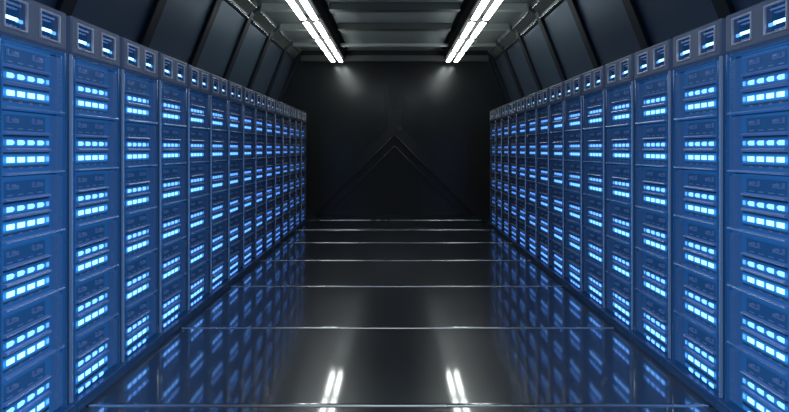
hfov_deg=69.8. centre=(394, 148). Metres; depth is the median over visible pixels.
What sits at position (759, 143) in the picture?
server
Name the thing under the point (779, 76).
light
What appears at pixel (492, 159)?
server
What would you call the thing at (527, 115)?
vent grille
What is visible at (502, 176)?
vent grille
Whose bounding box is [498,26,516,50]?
trim
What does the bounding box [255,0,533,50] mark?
ceiling
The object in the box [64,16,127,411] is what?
rack
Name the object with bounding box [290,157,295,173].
server
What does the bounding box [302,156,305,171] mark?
server
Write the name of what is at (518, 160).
vent grille
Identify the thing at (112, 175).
panel
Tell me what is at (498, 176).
server
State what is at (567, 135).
vent grille
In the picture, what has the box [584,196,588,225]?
vent grille
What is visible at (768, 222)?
light
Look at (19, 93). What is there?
light
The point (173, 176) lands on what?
server
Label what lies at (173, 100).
server
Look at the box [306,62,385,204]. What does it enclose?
trim
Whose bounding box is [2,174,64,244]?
server
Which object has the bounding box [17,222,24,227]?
light
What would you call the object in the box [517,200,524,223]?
server
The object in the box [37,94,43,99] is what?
light
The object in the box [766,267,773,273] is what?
light
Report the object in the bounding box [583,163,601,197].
server
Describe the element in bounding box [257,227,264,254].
server
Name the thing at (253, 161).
vent grille
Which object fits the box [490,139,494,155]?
server
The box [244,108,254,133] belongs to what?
server
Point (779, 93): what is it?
light
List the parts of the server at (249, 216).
port panel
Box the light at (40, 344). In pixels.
[37,341,43,348]
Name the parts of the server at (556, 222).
port panel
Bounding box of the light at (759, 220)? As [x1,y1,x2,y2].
[757,218,763,223]
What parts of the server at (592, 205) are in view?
rail, rail, port panel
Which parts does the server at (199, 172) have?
port panel, rail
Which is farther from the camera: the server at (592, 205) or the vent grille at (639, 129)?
the server at (592, 205)
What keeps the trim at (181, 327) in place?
on the floor
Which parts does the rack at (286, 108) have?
post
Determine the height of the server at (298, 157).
0.305 m
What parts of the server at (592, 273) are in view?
rail, rail, port panel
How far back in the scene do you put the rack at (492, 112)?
10.72 m
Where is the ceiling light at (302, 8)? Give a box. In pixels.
[286,0,324,19]
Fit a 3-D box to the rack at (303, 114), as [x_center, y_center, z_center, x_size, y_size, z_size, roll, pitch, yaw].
[-2.180,0.364,11.234,0.840,2.212,0.598,0,0,0]
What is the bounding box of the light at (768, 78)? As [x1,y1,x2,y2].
[766,76,773,81]
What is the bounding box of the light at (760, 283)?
[757,280,763,286]
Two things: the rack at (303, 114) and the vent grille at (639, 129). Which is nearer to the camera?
the vent grille at (639, 129)
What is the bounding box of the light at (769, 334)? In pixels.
[766,331,773,337]
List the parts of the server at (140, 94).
port panel, rail, rail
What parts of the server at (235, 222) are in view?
port panel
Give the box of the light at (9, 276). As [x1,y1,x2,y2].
[7,274,14,279]
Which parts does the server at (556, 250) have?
port panel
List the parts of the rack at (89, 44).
post, rail, door frame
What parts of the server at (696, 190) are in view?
rail, rail, port panel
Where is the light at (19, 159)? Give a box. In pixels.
[17,157,24,161]
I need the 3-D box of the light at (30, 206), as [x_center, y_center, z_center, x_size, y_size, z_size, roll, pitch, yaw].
[-1.815,0.286,2.820,0.006,0.024,0.052,0,0,0]
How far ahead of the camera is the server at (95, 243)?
3.42 m
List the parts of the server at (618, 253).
rail, rail, port panel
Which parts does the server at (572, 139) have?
port panel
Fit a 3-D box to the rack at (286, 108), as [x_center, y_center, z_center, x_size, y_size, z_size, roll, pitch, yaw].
[-2.180,0.364,9.434,0.840,2.212,0.598,0,0,0]
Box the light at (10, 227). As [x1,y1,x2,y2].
[7,224,14,230]
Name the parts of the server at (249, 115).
port panel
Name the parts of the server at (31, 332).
port panel, rail, rail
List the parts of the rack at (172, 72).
post, rail, door frame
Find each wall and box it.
[34,0,293,100]
[282,51,506,214]
[495,0,765,101]
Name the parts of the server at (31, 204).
port panel, rail, rail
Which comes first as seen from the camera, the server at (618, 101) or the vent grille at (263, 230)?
the server at (618, 101)
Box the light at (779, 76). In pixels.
[777,74,784,79]
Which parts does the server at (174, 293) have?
port panel, rail, rail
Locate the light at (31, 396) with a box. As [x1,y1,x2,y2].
[28,393,34,400]
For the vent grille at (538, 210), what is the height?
0.283 m
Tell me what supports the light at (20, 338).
on the server at (31, 332)
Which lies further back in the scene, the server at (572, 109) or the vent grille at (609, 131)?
the server at (572, 109)
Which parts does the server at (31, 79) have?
port panel, rail, rail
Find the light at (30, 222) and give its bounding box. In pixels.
[28,220,34,225]
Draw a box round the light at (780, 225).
[777,222,784,228]
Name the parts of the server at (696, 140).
rail, rail, port panel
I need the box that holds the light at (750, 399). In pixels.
[747,396,753,404]
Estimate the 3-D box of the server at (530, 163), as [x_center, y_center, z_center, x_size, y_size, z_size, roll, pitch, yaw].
[2.187,0.291,7.713,0.682,0.305,0.464,0,0,0]
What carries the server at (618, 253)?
in the rack at (620, 73)
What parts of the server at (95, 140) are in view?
port panel, rail, rail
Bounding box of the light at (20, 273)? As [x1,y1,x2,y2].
[17,270,24,276]
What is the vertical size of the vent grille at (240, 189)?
0.283 m
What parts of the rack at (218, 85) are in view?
post, rail, door frame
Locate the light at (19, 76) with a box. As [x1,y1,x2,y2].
[17,74,24,79]
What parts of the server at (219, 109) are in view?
port panel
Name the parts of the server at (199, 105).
port panel, rail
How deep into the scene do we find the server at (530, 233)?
7.75 m
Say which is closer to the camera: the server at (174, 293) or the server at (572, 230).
the server at (174, 293)
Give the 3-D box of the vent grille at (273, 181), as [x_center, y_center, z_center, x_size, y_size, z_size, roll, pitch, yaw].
[-1.809,0.604,8.423,0.034,0.283,0.048,0,0,0]
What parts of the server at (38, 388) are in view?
port panel, rail, rail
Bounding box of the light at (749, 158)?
[747,156,753,160]
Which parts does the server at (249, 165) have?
port panel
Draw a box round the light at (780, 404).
[777,401,784,409]
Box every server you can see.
[2,42,64,113]
[2,111,64,175]
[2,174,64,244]
[2,233,64,312]
[2,291,64,381]
[2,350,61,411]
[75,62,118,119]
[75,118,118,170]
[75,170,118,226]
[75,219,118,282]
[75,268,118,337]
[75,317,116,394]
[124,293,155,356]
[126,76,157,123]
[126,123,156,167]
[126,167,156,214]
[126,209,156,260]
[126,251,157,307]
[162,86,186,126]
[162,126,185,164]
[162,165,186,205]
[162,202,186,245]
[162,239,186,286]
[162,276,185,327]
[190,93,208,128]
[190,129,208,162]
[190,163,208,198]
[190,196,208,234]
[190,229,208,269]
[190,262,208,306]
[212,99,227,130]
[212,131,227,161]
[212,162,227,193]
[212,191,226,224]
[212,221,227,256]
[212,251,226,289]
[230,104,242,132]
[230,133,242,159]
[230,161,241,188]
[230,188,241,217]
[230,214,242,246]
[230,242,241,275]
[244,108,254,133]
[244,134,254,158]
[244,160,254,185]
[244,184,254,211]
[244,209,254,237]
[244,234,254,264]
[257,112,264,134]
[257,136,265,158]
[257,159,265,182]
[257,182,264,206]
[257,204,265,230]
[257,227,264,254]
[267,114,274,135]
[267,137,274,157]
[267,158,274,179]
[267,179,274,202]
[267,201,274,224]
[267,222,274,246]
[276,117,282,136]
[276,137,282,156]
[276,158,282,177]
[276,177,282,198]
[276,197,282,219]
[276,217,282,239]
[284,119,289,137]
[284,138,289,156]
[284,157,289,175]
[284,176,289,194]
[284,194,289,214]
[284,213,289,233]
[290,121,295,138]
[290,139,295,155]
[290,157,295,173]
[290,174,295,192]
[290,192,295,210]
[290,209,295,228]
[297,122,300,138]
[297,139,300,155]
[297,156,300,172]
[297,173,300,189]
[297,189,300,206]
[297,206,300,223]
[302,124,305,139]
[302,140,305,154]
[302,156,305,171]
[302,171,305,187]
[302,187,305,203]
[302,203,305,219]
[490,122,494,138]
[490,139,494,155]
[490,156,494,172]
[490,173,494,189]
[490,189,494,206]
[490,206,494,223]
[496,121,500,138]
[496,139,500,155]
[496,157,500,173]
[496,174,500,191]
[496,191,500,210]
[496,209,500,228]
[502,119,507,137]
[502,138,507,156]
[502,157,507,175]
[502,175,507,194]
[502,194,507,214]
[502,212,507,233]
[509,117,515,136]
[509,137,515,156]
[509,158,515,177]
[509,177,515,197]
[509,197,515,218]
[509,217,515,239]
[517,114,524,135]
[517,137,524,157]
[517,158,524,179]
[517,179,524,201]
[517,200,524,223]
[517,222,524,246]
[526,112,534,134]
[526,136,534,158]
[526,159,534,181]
[526,181,534,205]
[526,204,534,229]
[526,227,534,253]
[537,108,547,133]
[537,134,547,158]
[537,160,547,184]
[537,184,547,210]
[537,208,547,236]
[537,233,547,263]
[549,104,562,132]
[549,187,562,216]
[550,133,562,159]
[550,161,562,188]
[550,214,562,245]
[550,241,562,274]
[564,191,579,224]
[565,100,579,130]
[565,131,579,161]
[565,162,579,192]
[565,220,579,255]
[565,250,579,287]
[583,94,601,129]
[583,129,601,162]
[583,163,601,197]
[583,195,601,233]
[583,228,601,268]
[584,261,601,303]
[606,87,629,126]
[606,127,629,164]
[606,165,629,204]
[606,201,629,244]
[606,237,629,284]
[607,274,629,325]
[635,77,666,123]
[635,123,666,166]
[635,167,666,213]
[635,208,666,259]
[635,250,666,305]
[636,291,666,352]
[673,64,716,119]
[673,118,716,170]
[674,170,716,224]
[674,218,716,279]
[674,266,716,333]
[676,314,716,389]
[727,45,788,114]
[727,112,788,175]
[727,174,788,241]
[727,231,788,308]
[727,288,788,375]
[730,345,788,411]
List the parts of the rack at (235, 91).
post, rail, door frame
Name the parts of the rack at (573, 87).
door frame, rail, post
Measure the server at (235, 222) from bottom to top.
0.305 m
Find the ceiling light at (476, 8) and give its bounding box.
[464,0,502,19]
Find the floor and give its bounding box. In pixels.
[80,215,718,411]
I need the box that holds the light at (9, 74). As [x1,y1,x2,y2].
[7,72,13,77]
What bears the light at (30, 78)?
on the server at (31, 79)
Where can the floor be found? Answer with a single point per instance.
(191, 366)
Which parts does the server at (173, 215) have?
port panel, rail, rail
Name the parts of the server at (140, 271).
port panel, rail, rail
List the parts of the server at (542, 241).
port panel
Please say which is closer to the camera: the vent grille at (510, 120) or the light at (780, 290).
the light at (780, 290)
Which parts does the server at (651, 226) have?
rail, rail, port panel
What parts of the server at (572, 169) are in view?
port panel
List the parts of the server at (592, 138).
rail, port panel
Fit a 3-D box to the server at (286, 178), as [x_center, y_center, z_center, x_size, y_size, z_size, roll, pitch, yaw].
[-2.133,0.609,9.449,0.682,0.305,0.464,0,0,0]
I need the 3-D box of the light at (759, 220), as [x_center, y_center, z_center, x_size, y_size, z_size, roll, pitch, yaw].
[1.869,0.369,2.884,0.006,0.025,0.052,0,0,0]
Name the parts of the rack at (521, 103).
door frame, post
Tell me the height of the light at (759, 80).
0.024 m
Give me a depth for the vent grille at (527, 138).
7.86 m
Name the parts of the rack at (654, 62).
door frame, rail, post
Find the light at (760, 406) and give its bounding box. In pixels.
[757,403,763,411]
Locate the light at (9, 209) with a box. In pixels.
[7,207,13,212]
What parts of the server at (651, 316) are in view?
rail, rail, port panel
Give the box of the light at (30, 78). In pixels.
[28,76,34,81]
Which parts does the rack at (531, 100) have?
post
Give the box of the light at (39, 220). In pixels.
[37,218,43,223]
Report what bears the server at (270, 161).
in the rack at (270, 103)
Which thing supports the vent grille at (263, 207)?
attached to the server at (260, 209)
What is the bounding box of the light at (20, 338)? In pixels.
[17,335,24,342]
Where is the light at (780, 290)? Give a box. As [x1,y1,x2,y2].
[777,287,784,294]
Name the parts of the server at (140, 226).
port panel, rail, rail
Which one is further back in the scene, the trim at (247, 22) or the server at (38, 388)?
the trim at (247, 22)
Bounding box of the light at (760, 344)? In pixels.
[757,341,763,349]
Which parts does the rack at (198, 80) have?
post, rail, door frame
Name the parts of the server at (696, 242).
rail, rail, port panel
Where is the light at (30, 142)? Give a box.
[28,140,34,144]
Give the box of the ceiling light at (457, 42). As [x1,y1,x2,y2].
[447,21,473,51]
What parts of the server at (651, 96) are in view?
rail, rail, port panel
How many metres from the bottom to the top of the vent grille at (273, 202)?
0.283 m
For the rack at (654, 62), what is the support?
on the floor
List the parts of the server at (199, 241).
port panel, rail, rail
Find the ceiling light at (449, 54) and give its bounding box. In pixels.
[442,37,463,61]
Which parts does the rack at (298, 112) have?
post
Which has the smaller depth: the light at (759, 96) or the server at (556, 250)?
the light at (759, 96)
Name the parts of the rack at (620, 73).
door frame, rail, post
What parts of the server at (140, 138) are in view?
port panel, rail, rail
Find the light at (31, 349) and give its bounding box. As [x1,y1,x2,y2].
[28,346,34,353]
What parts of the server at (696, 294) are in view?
rail, rail, port panel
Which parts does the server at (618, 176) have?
rail, rail, port panel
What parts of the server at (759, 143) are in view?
rail, rail, port panel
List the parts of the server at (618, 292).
rail, rail, port panel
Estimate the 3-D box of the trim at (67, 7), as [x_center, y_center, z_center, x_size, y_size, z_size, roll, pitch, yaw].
[-2.441,-1.412,4.400,0.580,1.371,0.170,0,0,0]
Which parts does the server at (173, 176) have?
port panel, rail, rail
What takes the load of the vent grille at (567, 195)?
attached to the server at (572, 199)
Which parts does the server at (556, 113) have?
port panel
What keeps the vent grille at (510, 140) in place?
attached to the server at (512, 141)
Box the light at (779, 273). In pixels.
[777,271,784,276]
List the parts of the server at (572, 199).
port panel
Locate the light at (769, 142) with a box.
[767,140,773,144]
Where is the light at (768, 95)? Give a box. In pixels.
[766,93,773,98]
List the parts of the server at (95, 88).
port panel, rail, rail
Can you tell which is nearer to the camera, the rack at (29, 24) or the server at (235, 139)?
the rack at (29, 24)
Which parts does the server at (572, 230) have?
port panel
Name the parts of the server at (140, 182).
port panel, rail, rail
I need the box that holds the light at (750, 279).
[747,276,753,282]
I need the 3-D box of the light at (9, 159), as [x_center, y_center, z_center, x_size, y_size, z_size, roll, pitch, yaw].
[-1.815,0.052,2.668,0.006,0.025,0.052,0,0,0]
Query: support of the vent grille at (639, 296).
attached to the server at (651, 316)
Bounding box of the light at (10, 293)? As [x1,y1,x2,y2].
[7,290,14,297]
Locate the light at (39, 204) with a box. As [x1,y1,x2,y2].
[37,202,43,207]
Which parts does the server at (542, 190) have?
port panel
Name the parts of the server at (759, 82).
rail, rail, port panel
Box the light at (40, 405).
[37,402,43,410]
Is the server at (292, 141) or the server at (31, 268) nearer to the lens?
the server at (31, 268)
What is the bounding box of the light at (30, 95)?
[28,93,34,98]
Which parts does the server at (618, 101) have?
rail, rail, port panel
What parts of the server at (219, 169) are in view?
port panel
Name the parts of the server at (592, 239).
rail, rail, port panel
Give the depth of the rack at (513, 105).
8.69 m
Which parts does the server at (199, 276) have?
port panel, rail, rail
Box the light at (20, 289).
[17,286,24,293]
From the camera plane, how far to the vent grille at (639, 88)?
4.26 m
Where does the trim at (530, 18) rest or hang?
attached to the wall at (608, 25)
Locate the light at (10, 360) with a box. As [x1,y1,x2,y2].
[7,357,14,365]
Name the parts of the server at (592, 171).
rail, port panel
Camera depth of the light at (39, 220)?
2.89 m
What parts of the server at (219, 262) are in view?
port panel, rail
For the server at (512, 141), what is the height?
0.305 m
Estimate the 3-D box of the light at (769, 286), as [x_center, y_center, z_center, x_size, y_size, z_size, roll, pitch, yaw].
[1.869,0.686,2.808,0.006,0.025,0.052,0,0,0]
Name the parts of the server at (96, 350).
port panel, rail, rail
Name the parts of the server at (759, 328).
rail, rail, port panel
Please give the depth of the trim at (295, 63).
12.56 m
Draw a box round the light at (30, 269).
[28,267,34,272]
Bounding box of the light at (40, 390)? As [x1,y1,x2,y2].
[37,387,43,394]
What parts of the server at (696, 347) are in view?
rail, rail, port panel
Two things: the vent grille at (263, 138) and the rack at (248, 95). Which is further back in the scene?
the vent grille at (263, 138)
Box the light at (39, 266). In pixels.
[37,264,43,269]
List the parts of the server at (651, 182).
rail, rail, port panel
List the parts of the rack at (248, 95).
post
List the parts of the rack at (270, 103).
post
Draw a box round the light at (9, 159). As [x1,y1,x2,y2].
[7,157,14,162]
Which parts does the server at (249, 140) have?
port panel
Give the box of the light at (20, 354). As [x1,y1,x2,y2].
[17,351,24,359]
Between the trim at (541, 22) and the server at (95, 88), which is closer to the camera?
the server at (95, 88)
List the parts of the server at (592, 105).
rail, port panel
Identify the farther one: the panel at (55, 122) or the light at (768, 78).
the panel at (55, 122)
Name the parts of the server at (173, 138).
port panel, rail, rail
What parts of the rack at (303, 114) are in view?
post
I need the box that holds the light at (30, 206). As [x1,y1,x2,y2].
[28,204,34,208]
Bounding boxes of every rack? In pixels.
[0,0,76,411]
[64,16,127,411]
[118,37,164,370]
[156,53,192,339]
[186,64,214,316]
[208,73,231,297]
[228,81,246,283]
[243,87,258,271]
[255,92,268,261]
[266,96,277,252]
[275,100,285,245]
[283,103,291,238]
[290,106,297,233]
[296,109,303,228]
[300,111,307,223]
[488,109,494,227]
[493,106,501,232]
[499,103,508,238]
[506,100,516,244]
[514,97,525,252]
[523,92,536,260]
[533,87,549,269]
[545,82,565,282]
[560,74,582,296]
[578,65,607,314]
[600,54,636,337]
[628,39,674,366]
[665,18,727,407]
[715,0,788,411]
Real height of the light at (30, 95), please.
0.025 m
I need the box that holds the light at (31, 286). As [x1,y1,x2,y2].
[28,283,34,289]
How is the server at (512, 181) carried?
in the rack at (513, 105)
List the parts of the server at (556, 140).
port panel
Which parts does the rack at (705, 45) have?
door frame, rail, post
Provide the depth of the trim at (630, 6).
5.75 m
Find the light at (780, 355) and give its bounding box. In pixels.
[777,352,784,360]
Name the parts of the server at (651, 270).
rail, rail, port panel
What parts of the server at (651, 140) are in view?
rail, rail, port panel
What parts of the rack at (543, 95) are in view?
post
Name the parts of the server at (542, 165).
port panel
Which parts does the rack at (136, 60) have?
post, rail, door frame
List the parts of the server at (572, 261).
rail, port panel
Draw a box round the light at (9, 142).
[7,140,14,144]
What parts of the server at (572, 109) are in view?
port panel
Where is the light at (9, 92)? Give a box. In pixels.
[7,90,14,95]
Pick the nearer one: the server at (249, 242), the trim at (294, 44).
the server at (249, 242)
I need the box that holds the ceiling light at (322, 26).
[303,0,334,37]
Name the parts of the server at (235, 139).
port panel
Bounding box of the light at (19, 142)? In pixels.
[17,140,24,144]
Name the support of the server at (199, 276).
in the rack at (198, 80)
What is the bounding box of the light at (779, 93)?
[777,91,784,96]
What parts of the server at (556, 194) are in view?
port panel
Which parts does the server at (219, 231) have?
port panel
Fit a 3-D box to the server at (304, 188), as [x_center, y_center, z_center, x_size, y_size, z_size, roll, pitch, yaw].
[-2.133,0.925,11.249,0.682,0.305,0.464,0,0,0]
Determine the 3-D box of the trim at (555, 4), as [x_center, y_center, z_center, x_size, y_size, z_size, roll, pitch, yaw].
[2.205,-1.975,7.900,0.048,0.048,1.160,0,0,0]
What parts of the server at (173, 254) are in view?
port panel, rail, rail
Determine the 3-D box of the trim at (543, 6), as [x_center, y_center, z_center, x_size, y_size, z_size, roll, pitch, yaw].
[2.154,-2.084,7.900,0.188,0.243,1.200,0,0,0]
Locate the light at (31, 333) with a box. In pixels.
[28,330,34,336]
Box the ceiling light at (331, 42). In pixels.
[315,21,341,51]
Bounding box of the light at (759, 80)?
[757,78,763,82]
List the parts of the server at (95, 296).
port panel, rail, rail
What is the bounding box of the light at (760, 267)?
[757,264,763,270]
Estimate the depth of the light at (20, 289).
2.74 m
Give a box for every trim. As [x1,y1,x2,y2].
[55,0,77,15]
[88,405,709,406]
[138,0,166,46]
[181,327,613,328]
[188,0,221,66]
[222,12,253,79]
[225,0,256,17]
[226,0,248,18]
[231,286,562,286]
[247,31,273,89]
[251,6,276,36]
[251,20,269,36]
[259,11,275,28]
[262,3,293,11]
[262,260,530,260]
[265,45,288,96]
[271,38,284,50]
[272,26,290,50]
[278,55,299,101]
[280,23,307,30]
[286,41,300,59]
[293,43,495,46]
[300,55,488,61]
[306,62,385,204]
[306,62,486,214]
[314,134,474,214]
[326,146,462,214]
[329,2,459,11]
[338,23,450,30]
[403,62,489,211]
[481,23,508,30]
[488,41,502,59]
[489,55,511,103]
[495,3,526,11]
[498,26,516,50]
[500,45,524,97]
[504,38,517,50]
[512,6,537,36]
[513,11,529,28]
[515,31,542,90]
[519,20,537,36]
[532,0,563,17]
[535,12,567,81]
[540,0,562,18]
[567,0,600,68]
[622,0,651,49]
[711,0,735,18]
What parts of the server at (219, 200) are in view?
port panel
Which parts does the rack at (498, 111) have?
post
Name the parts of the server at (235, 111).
port panel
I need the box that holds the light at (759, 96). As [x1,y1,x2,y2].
[757,94,763,99]
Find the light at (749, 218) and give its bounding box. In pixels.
[747,216,753,221]
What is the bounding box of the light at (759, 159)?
[757,157,763,161]
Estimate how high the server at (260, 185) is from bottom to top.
0.305 m
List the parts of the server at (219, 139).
port panel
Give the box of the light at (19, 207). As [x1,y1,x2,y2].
[17,205,24,210]
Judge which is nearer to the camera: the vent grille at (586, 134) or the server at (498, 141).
the vent grille at (586, 134)
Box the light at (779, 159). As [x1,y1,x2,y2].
[777,157,784,161]
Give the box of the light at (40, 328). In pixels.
[37,325,43,331]
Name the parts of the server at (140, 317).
port panel, rail, rail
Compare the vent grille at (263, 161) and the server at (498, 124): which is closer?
the vent grille at (263, 161)
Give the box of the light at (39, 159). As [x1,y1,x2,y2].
[37,157,43,161]
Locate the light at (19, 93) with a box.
[17,91,24,96]
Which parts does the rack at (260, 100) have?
post, door frame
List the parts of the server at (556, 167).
port panel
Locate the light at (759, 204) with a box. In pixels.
[757,202,763,207]
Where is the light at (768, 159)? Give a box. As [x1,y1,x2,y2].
[766,157,773,161]
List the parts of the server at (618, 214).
rail, rail, port panel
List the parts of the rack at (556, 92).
door frame, rail, post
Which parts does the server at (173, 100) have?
port panel, rail, rail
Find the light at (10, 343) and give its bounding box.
[7,340,13,347]
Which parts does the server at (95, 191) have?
port panel, rail, rail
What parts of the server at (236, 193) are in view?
port panel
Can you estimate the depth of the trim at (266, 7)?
8.54 m
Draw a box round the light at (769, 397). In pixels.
[766,394,773,402]
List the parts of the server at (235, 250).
port panel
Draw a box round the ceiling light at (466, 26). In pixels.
[454,0,485,37]
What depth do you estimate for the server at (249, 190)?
7.06 m
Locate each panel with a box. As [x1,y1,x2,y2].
[50,117,61,169]
[50,176,61,229]
[50,235,61,288]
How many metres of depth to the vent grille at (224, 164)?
6.00 m
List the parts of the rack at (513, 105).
post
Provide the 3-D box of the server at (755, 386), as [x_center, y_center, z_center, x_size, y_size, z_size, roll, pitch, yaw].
[2.187,1.248,2.914,0.682,0.315,0.462,0,0,0]
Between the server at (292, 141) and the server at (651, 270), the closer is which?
the server at (651, 270)
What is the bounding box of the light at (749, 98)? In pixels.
[747,96,753,100]
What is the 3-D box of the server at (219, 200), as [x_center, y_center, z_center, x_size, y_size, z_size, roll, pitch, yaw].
[-2.133,0.609,5.849,0.682,0.305,0.464,0,0,0]
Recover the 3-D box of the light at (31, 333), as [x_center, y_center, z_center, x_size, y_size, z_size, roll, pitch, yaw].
[-1.815,0.920,2.820,0.006,0.024,0.052,0,0,0]
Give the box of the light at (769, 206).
[767,204,773,209]
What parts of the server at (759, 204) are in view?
rail, rail, port panel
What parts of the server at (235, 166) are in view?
port panel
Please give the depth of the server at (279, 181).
8.90 m
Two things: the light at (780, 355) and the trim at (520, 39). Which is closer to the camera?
the light at (780, 355)
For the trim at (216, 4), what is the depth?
7.14 m
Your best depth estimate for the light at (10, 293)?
2.67 m
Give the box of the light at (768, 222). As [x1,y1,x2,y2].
[766,220,773,225]
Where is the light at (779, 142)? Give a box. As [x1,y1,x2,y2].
[777,140,784,144]
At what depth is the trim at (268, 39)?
9.93 m
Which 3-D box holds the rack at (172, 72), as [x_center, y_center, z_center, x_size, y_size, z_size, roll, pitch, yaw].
[-2.180,0.364,4.634,0.840,2.212,0.598,0,0,0]
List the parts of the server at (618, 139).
rail, rail, port panel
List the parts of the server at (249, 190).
port panel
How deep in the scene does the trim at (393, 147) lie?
12.65 m
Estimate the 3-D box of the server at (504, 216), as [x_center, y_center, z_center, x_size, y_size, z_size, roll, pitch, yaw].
[2.187,1.248,9.514,0.682,0.315,0.462,0,0,0]
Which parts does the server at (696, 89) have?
rail, rail, port panel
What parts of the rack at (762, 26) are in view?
door frame, rail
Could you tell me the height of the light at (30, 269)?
0.024 m
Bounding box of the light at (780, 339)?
[777,336,784,343]
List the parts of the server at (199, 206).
port panel, rail, rail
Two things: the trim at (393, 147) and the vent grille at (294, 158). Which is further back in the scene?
the trim at (393, 147)
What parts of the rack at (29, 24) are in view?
rail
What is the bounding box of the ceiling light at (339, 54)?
[325,37,346,61]
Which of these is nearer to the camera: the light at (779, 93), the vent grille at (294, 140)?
the light at (779, 93)
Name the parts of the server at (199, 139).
port panel, rail, rail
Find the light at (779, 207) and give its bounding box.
[777,205,784,210]
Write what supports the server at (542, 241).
in the rack at (543, 95)
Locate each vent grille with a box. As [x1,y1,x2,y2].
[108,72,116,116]
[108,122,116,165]
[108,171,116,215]
[108,221,116,265]
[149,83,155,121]
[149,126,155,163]
[149,168,155,206]
[149,210,155,248]
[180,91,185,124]
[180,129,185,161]
[180,166,185,198]
[180,203,185,236]
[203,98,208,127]
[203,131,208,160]
[203,164,208,193]
[203,197,208,226]
[203,230,208,259]
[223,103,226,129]
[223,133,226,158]
[223,163,226,188]
[223,192,226,218]
[223,222,226,248]
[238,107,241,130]
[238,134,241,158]
[238,161,241,185]
[238,188,241,212]
[238,215,241,239]
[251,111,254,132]
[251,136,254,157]
[251,160,254,182]
[251,185,254,206]
[251,210,254,231]
[262,114,264,133]
[262,137,264,156]
[262,159,264,179]
[262,182,264,202]
[262,205,264,225]
[262,228,264,248]
[272,116,274,134]
[272,137,274,155]
[272,159,274,177]
[272,180,274,198]
[272,201,274,219]
[272,222,274,241]
[280,118,282,135]
[280,138,282,155]
[280,158,282,175]
[280,178,282,195]
[280,198,282,215]
[280,217,282,235]
[287,120,289,136]
[287,139,289,155]
[287,157,289,173]
[287,176,289,192]
[287,195,289,211]
[287,213,289,229]
[293,122,295,137]
[293,139,295,154]
[293,157,295,172]
[293,174,295,189]
[293,192,295,207]
[293,209,295,224]
[496,122,497,137]
[496,157,497,172]
[502,120,503,136]
[502,139,503,154]
[502,157,503,173]
[502,176,503,192]
[502,194,503,210]
[502,213,503,229]
[509,119,511,135]
[509,138,511,155]
[509,158,511,175]
[509,178,511,194]
[509,197,511,214]
[509,217,511,234]
[517,116,519,134]
[517,138,519,155]
[517,159,519,177]
[517,180,519,198]
[517,201,519,219]
[517,222,519,240]
[526,114,529,133]
[526,137,529,156]
[526,159,529,179]
[526,205,529,224]
[526,227,529,247]
[537,111,540,132]
[537,136,540,157]
[537,160,540,181]
[537,209,540,231]
[537,234,540,255]
[550,108,553,131]
[550,134,553,157]
[550,161,553,184]
[550,188,553,211]
[550,215,553,238]
[550,241,553,265]
[565,103,569,129]
[565,133,569,158]
[565,162,569,188]
[565,192,569,217]
[565,221,569,247]
[565,250,569,277]
[584,98,588,127]
[584,131,588,159]
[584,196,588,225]
[584,229,588,258]
[584,261,588,291]
[607,92,612,124]
[607,129,612,161]
[607,202,612,235]
[607,239,612,271]
[607,275,612,308]
[636,84,643,121]
[636,126,643,163]
[636,210,643,247]
[636,251,643,289]
[636,293,643,331]
[676,74,683,117]
[676,122,683,165]
[676,171,683,214]
[676,219,683,263]
[676,268,683,312]
[730,59,740,111]
[730,117,740,168]
[730,175,740,227]
[730,233,740,285]
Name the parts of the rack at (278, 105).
post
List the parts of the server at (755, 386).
rail, rail, port panel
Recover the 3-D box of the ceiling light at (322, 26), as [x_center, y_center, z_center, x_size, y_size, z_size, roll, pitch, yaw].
[-1.245,-2.042,9.008,0.440,0.336,1.325,0,0,0]
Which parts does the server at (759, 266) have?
rail, rail, port panel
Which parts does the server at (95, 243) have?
port panel, rail, rail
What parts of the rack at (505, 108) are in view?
post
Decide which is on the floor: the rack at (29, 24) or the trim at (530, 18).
the rack at (29, 24)
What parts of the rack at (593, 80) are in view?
door frame, rail, post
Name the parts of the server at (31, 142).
port panel, rail, rail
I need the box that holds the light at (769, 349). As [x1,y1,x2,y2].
[766,346,773,354]
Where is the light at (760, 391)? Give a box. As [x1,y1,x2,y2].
[757,388,763,395]
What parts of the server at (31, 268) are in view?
port panel, rail, rail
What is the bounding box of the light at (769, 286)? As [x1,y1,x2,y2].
[766,283,773,290]
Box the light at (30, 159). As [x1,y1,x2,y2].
[28,157,34,161]
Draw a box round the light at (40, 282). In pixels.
[37,279,43,286]
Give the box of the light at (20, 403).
[17,400,24,408]
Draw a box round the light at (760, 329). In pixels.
[757,326,763,332]
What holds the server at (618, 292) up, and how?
in the rack at (620, 73)
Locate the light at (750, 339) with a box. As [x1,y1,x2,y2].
[747,336,753,343]
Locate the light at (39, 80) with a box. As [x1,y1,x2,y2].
[37,78,43,83]

